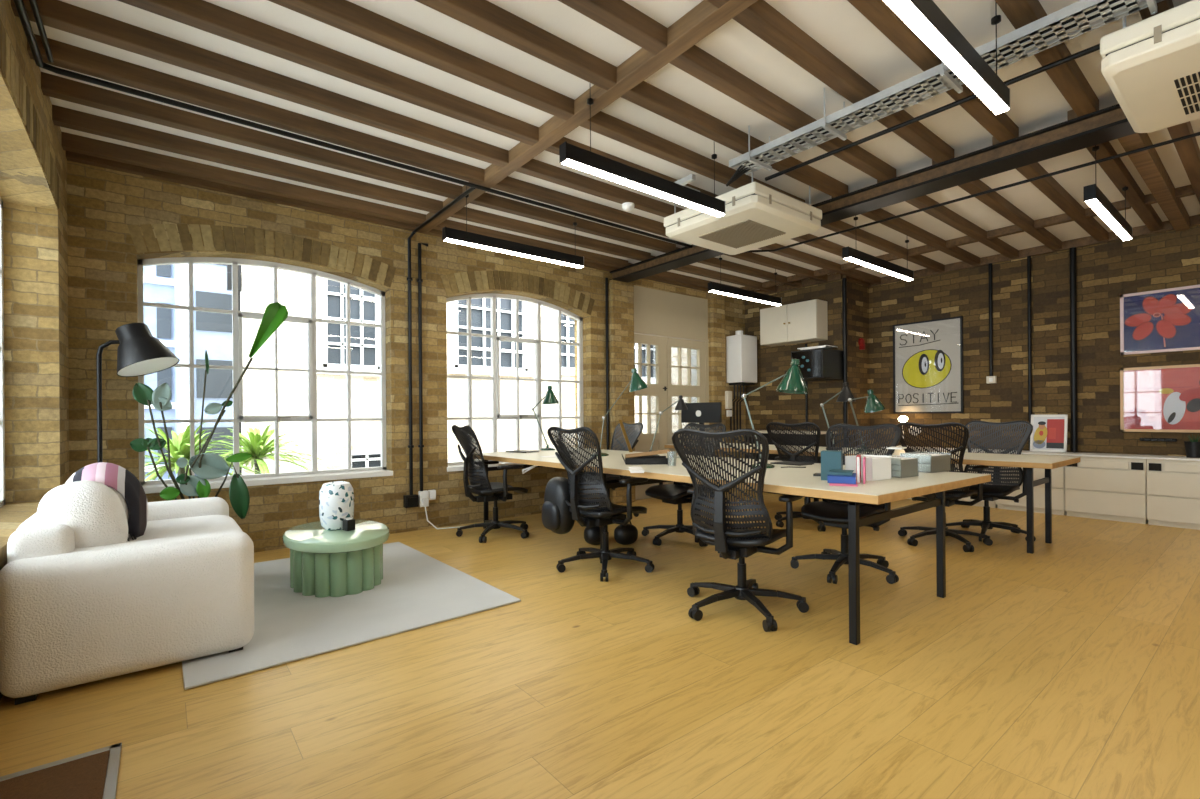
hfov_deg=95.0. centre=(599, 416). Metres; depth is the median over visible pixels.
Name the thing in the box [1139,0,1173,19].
ceiling beam
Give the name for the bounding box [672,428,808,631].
office chair
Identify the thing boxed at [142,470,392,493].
window sill
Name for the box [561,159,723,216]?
diffuser
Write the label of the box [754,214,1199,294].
ceiling beam
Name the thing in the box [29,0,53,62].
conduit pipe
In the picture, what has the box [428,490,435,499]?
wall socket
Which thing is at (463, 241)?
diffuser
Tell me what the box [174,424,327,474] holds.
palm plant
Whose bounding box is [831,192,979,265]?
ceiling beam
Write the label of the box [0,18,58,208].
trim
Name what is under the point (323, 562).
coffee table
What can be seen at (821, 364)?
upper cabinet
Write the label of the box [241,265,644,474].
brick building
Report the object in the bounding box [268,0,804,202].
ceiling beam
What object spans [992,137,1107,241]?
ceiling beam
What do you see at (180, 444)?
palm plant
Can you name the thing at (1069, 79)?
ceiling beam
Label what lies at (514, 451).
notebook
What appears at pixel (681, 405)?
desk lamp
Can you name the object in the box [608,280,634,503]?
wall pier
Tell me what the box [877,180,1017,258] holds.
ceiling beam
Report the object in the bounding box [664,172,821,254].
air conditioner
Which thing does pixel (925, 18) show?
linear light
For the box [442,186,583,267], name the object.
linear light
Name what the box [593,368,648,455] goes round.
desk lamp
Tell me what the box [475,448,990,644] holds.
desk
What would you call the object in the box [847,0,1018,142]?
ceiling beam
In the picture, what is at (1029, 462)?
desk
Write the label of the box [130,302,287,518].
plant
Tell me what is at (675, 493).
office chair
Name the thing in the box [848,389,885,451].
desk lamp
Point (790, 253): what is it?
ceiling beam
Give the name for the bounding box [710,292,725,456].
wall pier
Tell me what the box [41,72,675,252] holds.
ceiling beam
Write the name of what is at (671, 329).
door
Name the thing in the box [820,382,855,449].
desk lamp
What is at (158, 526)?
seat cushion
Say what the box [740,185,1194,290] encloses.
ceiling beam
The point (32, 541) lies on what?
cushion
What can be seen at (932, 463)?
tray
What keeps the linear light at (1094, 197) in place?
hanging from the ceiling
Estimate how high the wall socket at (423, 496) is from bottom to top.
0.160 m
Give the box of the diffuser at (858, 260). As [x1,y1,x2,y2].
[844,257,912,280]
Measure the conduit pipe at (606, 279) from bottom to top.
2.900 m
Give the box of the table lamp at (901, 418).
[898,416,920,446]
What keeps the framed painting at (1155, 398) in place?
attached to the wall at (1107, 271)
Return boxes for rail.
[1139,438,1176,441]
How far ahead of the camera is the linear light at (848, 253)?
5.50 m
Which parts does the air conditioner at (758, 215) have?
casing, hanger rod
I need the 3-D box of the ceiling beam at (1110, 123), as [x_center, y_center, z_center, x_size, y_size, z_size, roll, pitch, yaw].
[2.579,-1.858,4.349,0.240,0.125,7.560,0,0,-39]
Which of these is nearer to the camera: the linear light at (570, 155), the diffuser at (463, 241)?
the linear light at (570, 155)
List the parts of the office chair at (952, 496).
armrest, frame, backrest, seat, armrest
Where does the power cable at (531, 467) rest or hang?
hanging from the desk at (791, 481)
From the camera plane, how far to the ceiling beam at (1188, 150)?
4.07 m
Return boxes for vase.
[319,481,353,529]
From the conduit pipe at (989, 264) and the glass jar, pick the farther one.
the conduit pipe at (989, 264)
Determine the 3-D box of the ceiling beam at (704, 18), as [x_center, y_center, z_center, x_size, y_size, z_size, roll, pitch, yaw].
[0.513,-1.951,2.700,0.105,0.097,7.560,0,0,-39]
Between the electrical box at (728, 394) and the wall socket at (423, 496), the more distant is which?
the electrical box at (728, 394)
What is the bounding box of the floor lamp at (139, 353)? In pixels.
[96,323,179,462]
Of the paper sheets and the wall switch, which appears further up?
the wall switch
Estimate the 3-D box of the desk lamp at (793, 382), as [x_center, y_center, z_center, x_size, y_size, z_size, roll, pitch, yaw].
[1.303,-0.027,4.081,0.488,0.803,0.230,0,0,-6]
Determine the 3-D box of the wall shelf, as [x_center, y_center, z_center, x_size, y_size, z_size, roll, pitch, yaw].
[3.112,-0.970,7.872,0.300,0.032,0.450,0,0,-39]
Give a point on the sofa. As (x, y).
(182, 590)
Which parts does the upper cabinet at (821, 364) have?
glass door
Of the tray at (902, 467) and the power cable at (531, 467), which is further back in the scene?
the power cable at (531, 467)
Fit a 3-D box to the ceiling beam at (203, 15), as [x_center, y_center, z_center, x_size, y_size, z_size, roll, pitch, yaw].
[-0.426,-1.949,3.843,5.245,0.105,0.092,0,0,-39]
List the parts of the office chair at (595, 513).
frame, backrest, seat, armrest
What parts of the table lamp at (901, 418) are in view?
lit bulb, globe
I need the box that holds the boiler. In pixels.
[726,330,756,430]
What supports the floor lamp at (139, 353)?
on the floor
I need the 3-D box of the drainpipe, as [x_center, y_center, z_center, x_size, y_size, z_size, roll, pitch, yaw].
[-5.252,-1.759,7.898,0.170,6.100,0.120,0,0,-39]
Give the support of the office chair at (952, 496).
on the floor
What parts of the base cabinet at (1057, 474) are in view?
drawer, drawer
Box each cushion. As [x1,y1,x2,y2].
[7,524,74,563]
[37,481,127,547]
[65,462,147,540]
[109,487,130,537]
[127,515,241,541]
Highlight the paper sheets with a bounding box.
[540,455,576,457]
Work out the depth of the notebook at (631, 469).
3.77 m
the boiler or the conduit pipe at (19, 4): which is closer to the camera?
the conduit pipe at (19, 4)
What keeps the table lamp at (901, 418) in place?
on the countertop at (1161, 457)
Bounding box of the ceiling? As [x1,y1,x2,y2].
[30,0,1199,287]
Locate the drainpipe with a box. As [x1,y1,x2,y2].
[227,264,241,474]
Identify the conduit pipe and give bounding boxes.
[13,0,691,247]
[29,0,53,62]
[407,187,475,494]
[417,243,427,490]
[605,278,609,497]
[743,132,1199,252]
[765,43,1099,180]
[805,344,807,428]
[842,278,847,447]
[988,263,992,375]
[1027,256,1031,449]
[1069,247,1077,451]
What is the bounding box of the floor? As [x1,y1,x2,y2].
[0,488,1199,798]
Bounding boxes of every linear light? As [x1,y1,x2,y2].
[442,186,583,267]
[559,92,725,216]
[708,255,781,305]
[842,217,913,280]
[883,0,1009,114]
[1083,145,1132,240]
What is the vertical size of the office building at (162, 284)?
7.100 m
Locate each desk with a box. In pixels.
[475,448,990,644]
[665,443,1079,553]
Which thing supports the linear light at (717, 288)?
hanging from the ceiling
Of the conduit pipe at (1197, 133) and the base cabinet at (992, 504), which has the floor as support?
the base cabinet at (992, 504)
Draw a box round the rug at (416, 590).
[182,542,520,689]
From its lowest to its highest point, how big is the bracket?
0.040 m
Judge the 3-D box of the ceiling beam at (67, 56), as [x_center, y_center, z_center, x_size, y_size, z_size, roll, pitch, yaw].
[-0.933,-1.945,4.478,5.245,0.105,0.092,0,0,-39]
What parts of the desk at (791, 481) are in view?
leg, leg, leg, leg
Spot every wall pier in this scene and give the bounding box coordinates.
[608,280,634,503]
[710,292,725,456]
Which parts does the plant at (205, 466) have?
stem, stem, stem, stem, stem, stem, stem, stem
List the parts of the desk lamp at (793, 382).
arm, arm, lamp shade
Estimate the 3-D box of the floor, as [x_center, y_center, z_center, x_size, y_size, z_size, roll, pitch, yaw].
[1.862,1.185,3.886,9.595,0.100,8.160,0,0,-39]
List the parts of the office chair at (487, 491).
frame, backrest, seat, armrest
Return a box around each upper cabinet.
[760,299,827,346]
[791,348,842,380]
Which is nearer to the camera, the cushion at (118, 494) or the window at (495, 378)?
the cushion at (118, 494)
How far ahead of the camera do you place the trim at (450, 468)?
6.00 m
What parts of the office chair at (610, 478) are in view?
seat, backrest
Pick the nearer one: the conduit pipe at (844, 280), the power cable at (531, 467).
the power cable at (531, 467)
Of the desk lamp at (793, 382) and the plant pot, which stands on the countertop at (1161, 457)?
the plant pot
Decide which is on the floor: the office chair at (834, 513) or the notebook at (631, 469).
the office chair at (834, 513)
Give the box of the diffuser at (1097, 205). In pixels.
[1085,199,1130,240]
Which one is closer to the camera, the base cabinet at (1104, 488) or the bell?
the base cabinet at (1104, 488)
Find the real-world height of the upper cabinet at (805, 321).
0.550 m
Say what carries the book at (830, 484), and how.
on the desk at (791, 481)
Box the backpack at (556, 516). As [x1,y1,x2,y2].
[542,472,583,533]
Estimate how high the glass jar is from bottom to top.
0.110 m
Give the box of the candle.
[343,518,354,530]
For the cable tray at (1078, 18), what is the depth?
2.97 m
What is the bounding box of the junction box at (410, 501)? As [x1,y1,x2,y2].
[403,494,418,507]
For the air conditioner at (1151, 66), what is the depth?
2.50 m
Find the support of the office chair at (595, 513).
on the floor
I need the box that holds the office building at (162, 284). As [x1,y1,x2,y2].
[143,264,242,480]
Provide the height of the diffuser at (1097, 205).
0.015 m
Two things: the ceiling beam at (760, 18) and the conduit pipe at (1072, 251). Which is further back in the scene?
the conduit pipe at (1072, 251)
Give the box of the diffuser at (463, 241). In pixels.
[444,238,582,267]
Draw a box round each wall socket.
[418,490,428,506]
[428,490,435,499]
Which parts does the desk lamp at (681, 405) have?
arm, lamp shade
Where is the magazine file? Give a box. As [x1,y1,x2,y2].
[821,450,842,480]
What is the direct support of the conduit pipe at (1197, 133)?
attached to the wall at (1107, 271)
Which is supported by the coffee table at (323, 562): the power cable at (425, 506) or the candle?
the candle
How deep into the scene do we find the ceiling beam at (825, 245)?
6.25 m
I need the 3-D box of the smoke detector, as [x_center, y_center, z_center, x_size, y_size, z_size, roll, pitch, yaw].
[0.254,-1.882,4.936,0.110,0.060,0.110,0,0,-39]
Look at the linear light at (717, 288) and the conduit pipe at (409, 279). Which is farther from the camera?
the linear light at (717, 288)
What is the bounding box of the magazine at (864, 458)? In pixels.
[863,457,865,483]
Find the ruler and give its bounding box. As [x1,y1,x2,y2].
[619,420,632,451]
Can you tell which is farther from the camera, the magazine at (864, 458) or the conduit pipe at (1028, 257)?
the conduit pipe at (1028, 257)
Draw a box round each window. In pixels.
[0,197,4,506]
[137,257,386,484]
[446,293,583,465]
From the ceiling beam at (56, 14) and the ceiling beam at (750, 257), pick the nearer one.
the ceiling beam at (56, 14)
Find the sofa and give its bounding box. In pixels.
[0,497,253,704]
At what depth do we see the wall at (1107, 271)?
6.85 m
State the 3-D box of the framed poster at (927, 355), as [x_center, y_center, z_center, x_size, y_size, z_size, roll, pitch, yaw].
[4.501,-0.679,7.574,0.035,1.275,0.875,0,0,-39]
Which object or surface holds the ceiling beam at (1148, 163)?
attached to the wall at (1107, 271)
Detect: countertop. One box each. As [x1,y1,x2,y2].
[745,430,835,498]
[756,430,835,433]
[884,446,1199,460]
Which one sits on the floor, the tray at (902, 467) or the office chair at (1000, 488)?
the office chair at (1000, 488)
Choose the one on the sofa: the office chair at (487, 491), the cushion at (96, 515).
the cushion at (96, 515)
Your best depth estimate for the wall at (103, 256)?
5.21 m
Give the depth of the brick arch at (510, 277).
6.33 m
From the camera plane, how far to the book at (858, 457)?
3.06 m
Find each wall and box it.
[0,0,69,699]
[67,161,745,552]
[745,225,1199,455]
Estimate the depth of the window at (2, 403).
3.45 m
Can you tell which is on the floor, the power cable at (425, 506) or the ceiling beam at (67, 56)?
the power cable at (425, 506)
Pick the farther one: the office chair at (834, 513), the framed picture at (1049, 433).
the framed picture at (1049, 433)
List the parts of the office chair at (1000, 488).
seat, frame, backrest, armrest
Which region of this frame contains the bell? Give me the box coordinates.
[858,338,864,349]
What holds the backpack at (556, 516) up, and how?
hanging from the office chair at (595, 513)
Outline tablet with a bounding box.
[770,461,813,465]
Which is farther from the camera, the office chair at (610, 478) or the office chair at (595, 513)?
the office chair at (610, 478)
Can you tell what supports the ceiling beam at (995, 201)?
attached to the wall at (1107, 271)
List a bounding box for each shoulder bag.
[584,526,599,544]
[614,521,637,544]
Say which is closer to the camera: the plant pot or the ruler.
the ruler
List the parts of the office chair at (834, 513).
armrest, seat, backrest, armrest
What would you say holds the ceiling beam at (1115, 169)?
attached to the wall at (1107, 271)
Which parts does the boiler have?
casing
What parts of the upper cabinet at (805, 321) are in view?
door, door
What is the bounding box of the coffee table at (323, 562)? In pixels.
[282,519,389,597]
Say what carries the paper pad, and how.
on the tray at (932, 463)
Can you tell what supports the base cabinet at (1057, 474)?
on the floor
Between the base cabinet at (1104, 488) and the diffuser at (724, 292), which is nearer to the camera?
the base cabinet at (1104, 488)
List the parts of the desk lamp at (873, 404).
arm, lamp shade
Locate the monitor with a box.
[681,402,721,445]
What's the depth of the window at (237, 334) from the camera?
4.99 m
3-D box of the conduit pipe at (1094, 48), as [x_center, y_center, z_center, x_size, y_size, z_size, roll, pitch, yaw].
[2.565,-1.870,2.732,0.028,0.028,4.050,0,0,-39]
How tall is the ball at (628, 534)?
0.207 m
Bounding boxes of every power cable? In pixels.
[425,506,462,528]
[522,465,535,473]
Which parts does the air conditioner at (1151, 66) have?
hanger rod, casing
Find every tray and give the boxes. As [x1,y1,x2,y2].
[622,449,674,464]
[726,0,1162,185]
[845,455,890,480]
[882,455,917,477]
[900,451,949,472]
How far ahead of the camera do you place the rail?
5.79 m
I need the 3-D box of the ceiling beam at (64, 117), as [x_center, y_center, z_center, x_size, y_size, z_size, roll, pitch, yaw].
[-1.452,-1.941,5.128,5.245,0.105,0.092,0,0,-39]
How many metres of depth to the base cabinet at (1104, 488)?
5.84 m
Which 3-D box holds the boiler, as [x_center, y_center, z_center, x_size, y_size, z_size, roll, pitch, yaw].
[2.252,-0.538,8.722,0.410,1.620,0.295,0,0,-39]
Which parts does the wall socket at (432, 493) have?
plate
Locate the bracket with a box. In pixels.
[674,174,699,191]
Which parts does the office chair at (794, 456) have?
backrest, frame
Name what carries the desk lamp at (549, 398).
on the desk at (791, 481)
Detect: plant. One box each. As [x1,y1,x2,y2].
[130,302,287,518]
[145,423,262,480]
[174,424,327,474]
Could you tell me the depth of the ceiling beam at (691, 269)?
7.73 m
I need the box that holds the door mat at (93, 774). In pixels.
[0,742,121,798]
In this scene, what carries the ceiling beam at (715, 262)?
attached to the wall at (1107, 271)
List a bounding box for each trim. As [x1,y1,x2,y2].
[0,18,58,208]
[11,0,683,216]
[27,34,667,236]
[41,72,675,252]
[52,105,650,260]
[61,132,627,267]
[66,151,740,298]
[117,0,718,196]
[127,224,395,286]
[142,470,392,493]
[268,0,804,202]
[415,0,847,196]
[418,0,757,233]
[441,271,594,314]
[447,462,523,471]
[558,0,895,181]
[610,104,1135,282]
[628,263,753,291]
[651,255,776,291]
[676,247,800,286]
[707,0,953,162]
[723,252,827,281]
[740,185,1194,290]
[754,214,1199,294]
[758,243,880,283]
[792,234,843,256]
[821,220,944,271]
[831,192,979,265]
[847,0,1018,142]
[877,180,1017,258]
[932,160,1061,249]
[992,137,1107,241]
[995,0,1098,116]
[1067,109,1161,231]
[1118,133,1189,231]
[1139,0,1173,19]
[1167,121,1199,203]
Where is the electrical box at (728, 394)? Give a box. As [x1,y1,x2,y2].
[725,391,731,416]
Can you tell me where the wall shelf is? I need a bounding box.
[797,345,836,349]
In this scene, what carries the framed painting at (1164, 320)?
attached to the wall at (1107, 271)
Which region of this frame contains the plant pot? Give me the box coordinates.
[1184,434,1199,457]
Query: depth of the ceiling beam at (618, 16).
3.10 m
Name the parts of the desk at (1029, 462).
leg, leg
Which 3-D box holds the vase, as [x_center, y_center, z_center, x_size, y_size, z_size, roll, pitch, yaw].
[-1.855,0.625,3.876,0.226,0.325,0.226,0,0,-39]
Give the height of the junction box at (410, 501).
0.120 m
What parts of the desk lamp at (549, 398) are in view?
arm, lamp shade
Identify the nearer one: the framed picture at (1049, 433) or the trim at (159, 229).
the trim at (159, 229)
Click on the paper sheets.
(550, 456)
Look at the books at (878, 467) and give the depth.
3.22 m
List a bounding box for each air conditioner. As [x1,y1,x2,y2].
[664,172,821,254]
[1100,0,1199,132]
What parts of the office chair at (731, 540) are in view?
armrest, backrest, frame, seat, armrest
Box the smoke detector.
[622,202,633,210]
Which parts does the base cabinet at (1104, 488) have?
rail, drawer, drawer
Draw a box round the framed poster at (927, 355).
[893,316,963,413]
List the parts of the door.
pane, pane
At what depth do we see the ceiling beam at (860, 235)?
6.29 m
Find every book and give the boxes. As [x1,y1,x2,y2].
[827,473,855,483]
[829,481,857,486]
[856,455,860,482]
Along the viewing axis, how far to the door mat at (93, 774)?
1.74 m
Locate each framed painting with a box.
[1120,285,1199,354]
[1120,364,1199,432]
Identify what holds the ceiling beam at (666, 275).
attached to the wall at (1107, 271)
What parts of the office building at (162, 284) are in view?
cladding rail, cladding rail, cladding rail, cladding rail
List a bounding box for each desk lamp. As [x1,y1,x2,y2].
[531,385,558,449]
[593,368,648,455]
[648,395,687,455]
[741,359,807,467]
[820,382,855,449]
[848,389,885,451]
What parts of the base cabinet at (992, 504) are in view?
drawer, drawer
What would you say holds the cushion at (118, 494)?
on the sofa
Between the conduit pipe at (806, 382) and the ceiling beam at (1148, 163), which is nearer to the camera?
the ceiling beam at (1148, 163)
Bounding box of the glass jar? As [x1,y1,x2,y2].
[667,451,676,465]
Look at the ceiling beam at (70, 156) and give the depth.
4.70 m
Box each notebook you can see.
[506,450,538,452]
[629,467,643,472]
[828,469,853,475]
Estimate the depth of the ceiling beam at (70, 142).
4.61 m
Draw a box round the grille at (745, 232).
[698,219,785,248]
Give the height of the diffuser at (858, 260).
0.015 m
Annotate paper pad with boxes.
[886,447,906,448]
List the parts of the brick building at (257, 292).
pane, pane, pane, pane, pane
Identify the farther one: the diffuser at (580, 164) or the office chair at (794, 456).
the office chair at (794, 456)
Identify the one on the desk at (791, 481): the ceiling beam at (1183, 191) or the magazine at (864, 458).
the magazine at (864, 458)
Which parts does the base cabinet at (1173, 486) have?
drawer, drawer, rail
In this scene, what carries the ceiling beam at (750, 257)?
attached to the wall at (1107, 271)
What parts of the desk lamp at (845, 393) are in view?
arm, lamp shade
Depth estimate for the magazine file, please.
3.20 m
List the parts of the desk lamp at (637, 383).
arm, arm, lamp shade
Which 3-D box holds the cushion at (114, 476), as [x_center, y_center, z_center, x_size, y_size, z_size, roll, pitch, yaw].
[-2.591,0.476,2.865,0.367,0.471,0.374,0,0,-39]
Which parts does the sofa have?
backrest, armrest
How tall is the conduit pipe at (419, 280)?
2.547 m
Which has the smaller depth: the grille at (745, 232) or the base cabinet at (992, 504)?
the grille at (745, 232)
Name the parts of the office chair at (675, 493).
seat, backrest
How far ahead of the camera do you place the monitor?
7.06 m
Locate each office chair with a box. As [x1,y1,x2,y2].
[452,425,528,542]
[547,426,654,581]
[581,422,642,517]
[642,423,725,546]
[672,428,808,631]
[766,422,825,530]
[790,423,901,583]
[894,422,992,551]
[946,420,1035,541]
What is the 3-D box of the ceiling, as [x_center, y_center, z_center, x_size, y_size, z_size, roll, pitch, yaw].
[1.837,-2.059,3.886,9.595,0.100,8.160,0,0,-39]
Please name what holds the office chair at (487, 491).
on the floor
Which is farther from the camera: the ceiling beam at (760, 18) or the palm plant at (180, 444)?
the palm plant at (180, 444)
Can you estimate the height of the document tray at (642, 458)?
0.106 m
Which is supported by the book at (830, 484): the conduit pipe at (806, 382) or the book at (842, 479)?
the book at (842, 479)
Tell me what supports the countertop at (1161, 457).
on the cabinet
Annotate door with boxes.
[634,285,708,499]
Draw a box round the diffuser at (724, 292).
[709,290,780,305]
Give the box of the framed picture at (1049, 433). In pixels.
[1030,415,1067,452]
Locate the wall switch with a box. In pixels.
[986,376,996,383]
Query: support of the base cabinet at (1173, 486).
on the floor
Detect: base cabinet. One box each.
[944,451,996,507]
[996,453,1066,514]
[1065,456,1147,523]
[1146,459,1199,529]
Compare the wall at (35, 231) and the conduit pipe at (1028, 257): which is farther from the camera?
the conduit pipe at (1028, 257)
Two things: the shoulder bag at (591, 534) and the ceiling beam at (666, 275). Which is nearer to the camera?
the shoulder bag at (591, 534)

